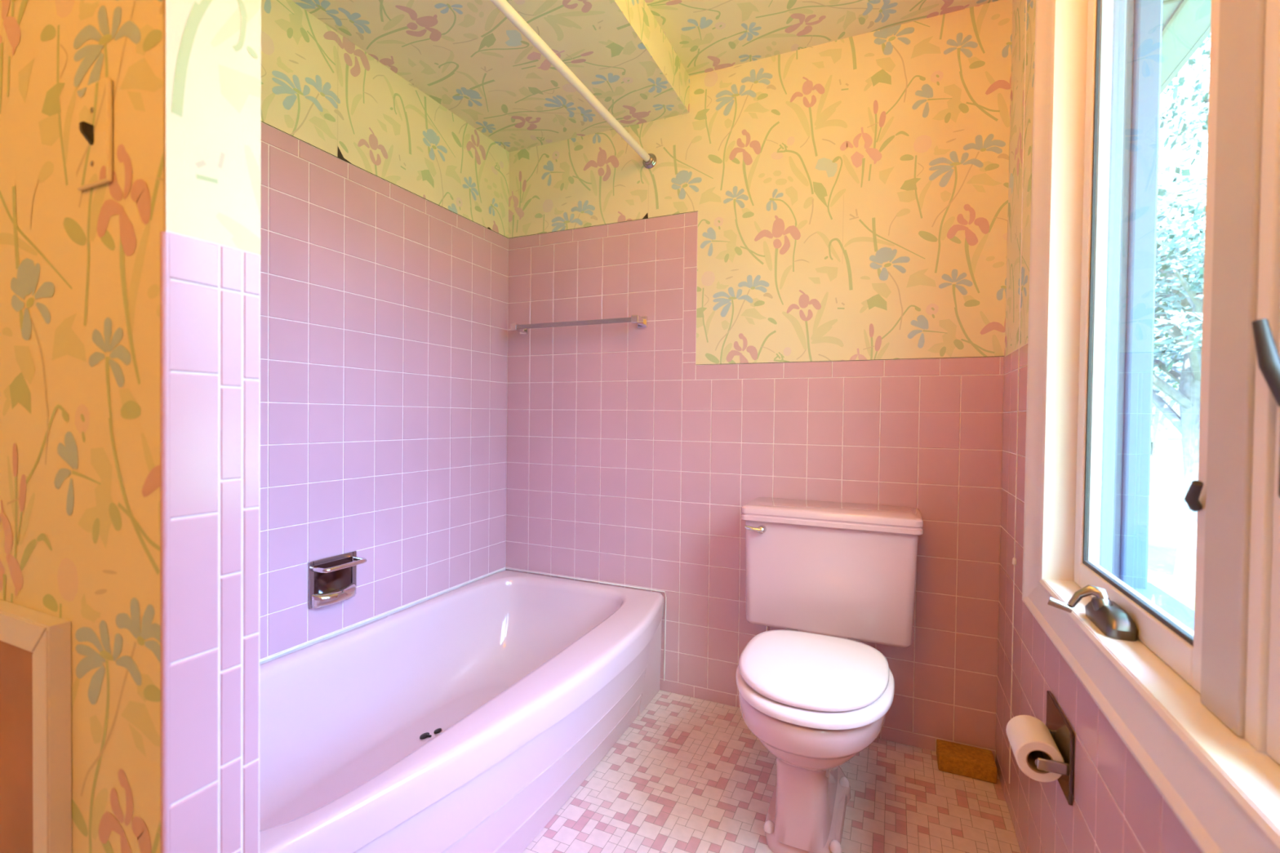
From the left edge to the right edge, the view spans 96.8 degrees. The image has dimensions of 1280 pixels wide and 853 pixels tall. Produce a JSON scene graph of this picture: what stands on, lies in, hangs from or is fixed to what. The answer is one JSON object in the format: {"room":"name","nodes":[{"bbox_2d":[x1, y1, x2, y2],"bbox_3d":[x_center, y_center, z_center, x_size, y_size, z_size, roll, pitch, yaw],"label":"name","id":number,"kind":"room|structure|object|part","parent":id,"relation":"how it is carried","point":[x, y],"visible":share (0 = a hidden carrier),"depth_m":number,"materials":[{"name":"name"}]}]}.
{"room":"bathroom","nodes":[
{"label":"bathroom","id":0,"kind":"room"},
{"bbox_2d":[0,0,261,852],"bbox_3d":[-0.826,-0.129,0.796,0.772,2.215,0.099,1,1,24],"label":"wall partition","id":1,"kind":"structure","parent":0,"point":[80,270],"depth_m":0.65,"materials":[{"name":"tile"}]},
{"bbox_2d":[0,599,71,852],"bbox_3d":[-0.948,0.542,0.791,0.569,0.629,0.021,1,1,24],"label":"access panel","id":2,"kind":"object","parent":1,"relation":"attached to","point":[36,727],"visible":1,"depth_m":0.68,"materials":[{"name":"paint"}]},
{"bbox_3d":[-0.946,0.542,0.796,0.497,0.557,0.009,1,1,24],"label":"wood panel","id":3,"kind":"part","parent":2,"relation":"part of","materials":[{"name":"brown wood"}]},
{"bbox_3d":[-0.944,0.247,0.786,0.569,0.038,0.021,1,1,24],"label":"frame rail","id":4,"kind":"part","parent":2,"relation":"part of","materials":[{"name":"brown wood"}]},
{"bbox_2d":[75,76,112,191],"bbox_3d":[-0.619,-0.329,0.639,0.070,0.115,0.014,1,1,24],"label":"light switch","id":5,"kind":"object","parent":1,"relation":"attached to","point":[94,101],"visible":1,"depth_m":0.64,"materials":[{"name":"beige paper"}]},
{"bbox_2d":[160,231,171,852],"bbox_3d":[-0.504,0.391,0.605,0.009,1.188,0.009,1,1,24],"label":"trim","id":6,"kind":"structure","parent":1,"relation":"attached to","point":[165,278],"depth_m":0.60,"materials":[{"name":"pink tile"}]},
{"bbox_2d":[259,0,509,664],"bbox_3d":[-1.187,-0.138,1.054,0.102,2.215,3.100,1,1,24],"label":"wall","id":7,"kind":"structure","parent":0,"point":[384,211],"depth_m":1.75,"materials":[{"name":"tile"}]},
{"bbox_2d":[308,551,366,608],"bbox_3d":[-0.856,0.439,1.623,0.058,0.132,0.150,1,1,24],"label":"soap dish","id":8,"kind":"object","parent":7,"relation":"attached to","point":[332,580],"visible":1,"depth_m":1.61,"materials":[{"name":"silver metal"}]},
{"bbox_2d":[311,582,356,608],"bbox_3d":[-0.865,0.485,1.627,0.036,0.040,0.138,1,1,24],"label":"tray","id":9,"kind":"object","parent":8,"relation":"on","point":[336,593],"depth_m":1.60,"materials":[{"name":"silver metal"}]},
{"bbox_2d":[291,0,689,151],"bbox_3d":[-0.485,-1.180,1.501,0.782,0.128,1.490,1,1,24],"label":"ceiling","id":10,"kind":"structure","parent":0,"point":[467,56],"depth_m":1.74,"materials":[{"name":"paper"}]},
{"bbox_2d":[505,0,1013,760],"bbox_3d":[0.270,-0.136,2.044,1.955,2.215,0.102,1,1,24],"label":"wall","id":11,"kind":"structure","parent":0,"point":[813,253],"depth_m":1.90,"materials":[{"name":"tile"}]},
{"bbox_2d":[490,0,656,168],"bbox_3d":[-0.267,-0.966,1.407,0.054,0.054,1.486,1,1,24],"label":"shower rod","id":12,"kind":"object","parent":11,"relation":"attached to","point":[649,161],"visible":1,"depth_m":1.55,"materials":[{"name":"white metal"}]},
{"bbox_2d":[510,315,647,334],"bbox_3d":[-0.246,-0.390,2.174,0.564,0.040,0.076,1,1,24],"label":"towel bar","id":13,"kind":"object","parent":11,"relation":"attached to","point":[642,322],"visible":1,"depth_m":2.13,"materials":[{"name":"silver metal"}]},
{"bbox_2d":[522,689,1021,852],"bbox_3d":[-0.356,1.036,0.694,1.955,0.100,3.100,1,1,24],"label":"floor","id":14,"kind":"structure","parent":0,"point":[688,775],"depth_m":1.50,"materials":[{"name":"pink tile"}]},
{"bbox_2d":[259,568,666,852],"bbox_3d":[-0.508,0.785,1.532,0.784,0.367,1.488,1,1,24],"label":"bathtub","id":15,"kind":"object","parent":14,"relation":"on","point":[528,681],"visible":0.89,"depth_m":1.50,"materials":[{"name":"pink ceramic"}]},
{"bbox_2d":[419,732,431,739],"bbox_3d":[-0.631,0.909,1.674,0.033,0.008,0.028,0,1,-21],"label":"plug","id":16,"kind":"object","parent":15,"relation":"on","point":[426,735],"visible":1,"depth_m":1.67,"materials":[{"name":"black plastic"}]},
{"bbox_2d":[433,728,441,733],"bbox_3d":[-0.604,0.909,1.700,0.018,0.008,0.027,1,1,24],"label":"disc","id":17,"kind":"object","parent":15,"relation":"in","point":[438,730],"visible":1,"depth_m":1.70,"materials":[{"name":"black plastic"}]},
{"bbox_3d":[-0.220,0.738,1.406,0.133,0.118,1.067,1,1,24],"label":"apron panel","id":18,"kind":"part","parent":15,"relation":"part of","materials":[{"name":"pink ceramic"}]},
{"bbox_3d":[-0.231,0.845,1.412,0.103,0.088,1.067,1,1,24],"label":"apron panel","id":19,"kind":"part","parent":15,"relation":"part of","materials":[{"name":"pink ceramic"}]},
{"bbox_3d":[-0.235,0.934,1.415,0.063,0.081,1.068,1,1,25],"label":"apron panel","id":20,"kind":"part","parent":15,"relation":"part of","materials":[{"name":"pink ceramic"}]},
{"bbox_2d":[735,497,923,852],"bbox_3d":[0.470,0.614,1.501,0.496,0.739,0.736,1,1,24],"label":"toilet","id":21,"kind":"object","parent":14,"relation":"on","point":[836,576],"visible":1,"depth_m":1.52,"materials":[{"name":"pink"}]},
{"bbox_3d":[0.344,0.306,1.696,0.060,0.024,0.030,1,1,24],"label":"flush lever","id":22,"kind":"part","parent":21,"relation":"part of","materials":[{"name":"silver metal"}]},
{"bbox_3d":[0.430,0.799,1.423,0.344,0.369,0.544,1,1,24],"label":"bowl","id":23,"kind":"part","parent":21,"relation":"part of","materials":[{"name":"pink"}]},
{"bbox_3d":[0.414,0.576,1.373,0.344,0.021,0.410,1,1,24],"label":"lid","id":24,"kind":"part","parent":21,"relation":"part of","materials":[{"name":"white plastic"}]},
{"bbox_3d":[0.410,0.602,1.355,0.360,0.023,0.420,1,1,24],"label":"seat","id":25,"kind":"part","parent":21,"relation":"part of","materials":[{"name":"white plastic"}]},
{"bbox_3d":[0.574,0.447,1.725,0.476,0.323,0.212,1,1,24],"label":"tank","id":26,"kind":"part","parent":21,"relation":"part of","materials":[{"name":"pink ceramic"}]},
{"bbox_3d":[0.575,0.264,1.720,0.496,0.044,0.240,1,1,24],"label":"tank lid","id":27,"kind":"part","parent":21,"relation":"part of","materials":[{"name":"pink ceramic"}]},
{"bbox_2d":[936,739,997,783],"bbox_3d":[0.939,0.963,1.640,0.144,0.045,0.094,1,1,24],"label":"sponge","id":28,"kind":"object","parent":14,"relation":"on","point":[978,763],"visible":1,"depth_m":1.61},
{"bbox_2d":[644,0,999,76],"bbox_3d":[-0.327,-1.278,0.657,1.955,0.100,3.100,1,1,24],"label":"ceiling","id":29,"kind":"structure","parent":0,"point":[706,36],"depth_m":1.74,"materials":[{"name":"paper"}]},
{"bbox_2d":[1008,0,1026,783],"bbox_3d":[0.927,-0.172,1.393,0.014,2.104,0.028,1,1,24],"label":"wall","id":30,"kind":"structure","parent":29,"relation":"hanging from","point":[1014,559],"depth_m":1.39,"materials":[{"name":"pink tile"}]},
{"bbox_2d":[995,0,1202,852],"bbox_3d":[0.511,-0.105,0.295,0.117,2.215,3.100,1,1,24],"label":"wall","id":31,"kind":"structure","parent":0,"point":[1116,807],"depth_m":1.29,"materials":[{"name":"tile"}]},
{"bbox_2d":[1031,690,1074,805],"bbox_3d":[0.736,0.574,1.038,0.052,0.124,0.163,1,1,24],"label":"toilet paper holder","id":32,"kind":"object","parent":31,"relation":"attached to","point":[1058,726],"visible":0.66,"depth_m":0.98,"materials":[{"name":"silver metal"}]},
{"bbox_2d":[1005,715,1064,782],"bbox_3d":[0.713,0.581,1.030,0.071,0.071,0.098,1,1,24],"label":"toilet paper roll","id":33,"kind":"object","parent":32,"relation":"on","point":[1026,734],"visible":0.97,"depth_m":1.00,"materials":[{"name":"white paper"}]},
{"bbox_3d":[0.706,0.581,0.973,0.046,0.020,0.007,1,1,24],"label":"arm","id":34,"kind":"part","parent":32,"relation":"part of","materials":[{"name":"silver metal"}]},
{"bbox_3d":[0.757,0.574,1.028,0.006,0.124,0.163,1,1,24],"label":"plate","id":35,"kind":"part","parent":32,"relation":"part of","materials":[{"name":"silver metal"}]},
{"bbox_2d":[1022,0,1279,852],"bbox_3d":[0.685,-0.334,0.668,0.232,1.454,1.208,1,1,24],"label":"window","id":36,"kind":"structure","parent":31,"relation":"in","point":[1193,696],"depth_m":0.81,"materials":[{"name":"white paint"}]},
{"bbox_3d":[0.838,-0.341,1.186,0.020,1.454,0.138,1,1,24],"label":"casing","id":37,"kind":"part","parent":36,"relation":"part of","materials":[{"name":"white paint"}]},
{"bbox_3d":[0.692,0.272,0.898,0.078,0.048,0.020,1,1,36],"label":"crank handle","id":38,"kind":"part","parent":36,"relation":"part of","materials":[{"name":"silver metal"}]},
{"bbox_3d":[0.754,0.283,0.866,0.030,0.046,0.442,1,1,24],"label":"sash rail","id":39,"kind":"part","parent":36,"relation":"part of","materials":[{"name":"white paint"}]},
{"bbox_3d":[0.611,0.350,0.708,0.020,0.082,1.208,1,1,24],"label":"casing","id":40,"kind":"part","parent":36,"relation":"part of","materials":[{"name":"white paint"}]},
{"bbox_3d":[0.648,0.317,0.681,0.087,0.018,0.982,1,1,24],"label":"sill","id":41,"kind":"part","parent":36,"relation":"part of","materials":[{"name":"white"}]},
{"bbox_3d":[0.731,0.330,0.645,0.106,0.044,1.070,1,1,24],"label":"exterior sill","id":42,"kind":"part","parent":36,"relation":"part of","materials":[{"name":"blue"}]},
{"bbox_3d":[0.585,1.078,0.329,0.027,5.050,3.400,1,1,24],"label":"wall","id":43,"kind":"structure","parent":0,"visible":0},
{"bbox_2d":[1160,0,1211,94],"bbox_3d":[1.710,-1.545,2.318,0.910,0.180,10.200,1,1,24],"label":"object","id":44,"kind":"structure","parent":43,"relation":"attached to","point":[1186,24],"depth_m":2.10,"materials":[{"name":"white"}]},
{"label":"outside","id":45,"kind":"structure","parent":0,"visible":0},
{"bbox_2d":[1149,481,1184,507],"bbox_3d":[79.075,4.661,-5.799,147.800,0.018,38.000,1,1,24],"label":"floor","id":46,"kind":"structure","parent":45,"point":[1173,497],"depth_m":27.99,"materials":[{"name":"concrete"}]},
{"bbox_2d":[1149,301,1188,493],"bbox_3d":[26.812,-2.440,29.325,10.513,11.845,11.334,1,1,24],"label":"shade tree","id":47,"kind":"object","parent":46,"relation":"on","point":[1158,468],"visible":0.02,"depth_m":29.30,"materials":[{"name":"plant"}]},
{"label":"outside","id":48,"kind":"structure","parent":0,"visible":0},
{"bbox_2d":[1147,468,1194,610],"bbox_3d":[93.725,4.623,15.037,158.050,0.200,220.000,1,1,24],"label":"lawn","id":49,"kind":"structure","parent":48,"point":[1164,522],"depth_m":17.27,"materials":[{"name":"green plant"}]},
{"bbox_2d":[1155,325,1183,410],"bbox_3d":[41.648,-2.506,40.326,11.647,11.995,11.959,0,1,-14],"label":"shade tree","id":50,"kind":"object","parent":49,"relation":"on","point":[1155,326],"visible":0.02,"depth_m":43.68,"materials":[{"name":"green plant"}]},
{"bbox_2d":[1151,34,1210,601],"bbox_3d":[11.463,-2.118,11.046,9.099,11.400,9.230,2,1,44],"label":"shade tree","id":51,"kind":"object","parent":49,"relation":"on","point":[1185,295],"visible":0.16,"depth_m":11.57,"materials":[{"name":"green plant"}]}
]}

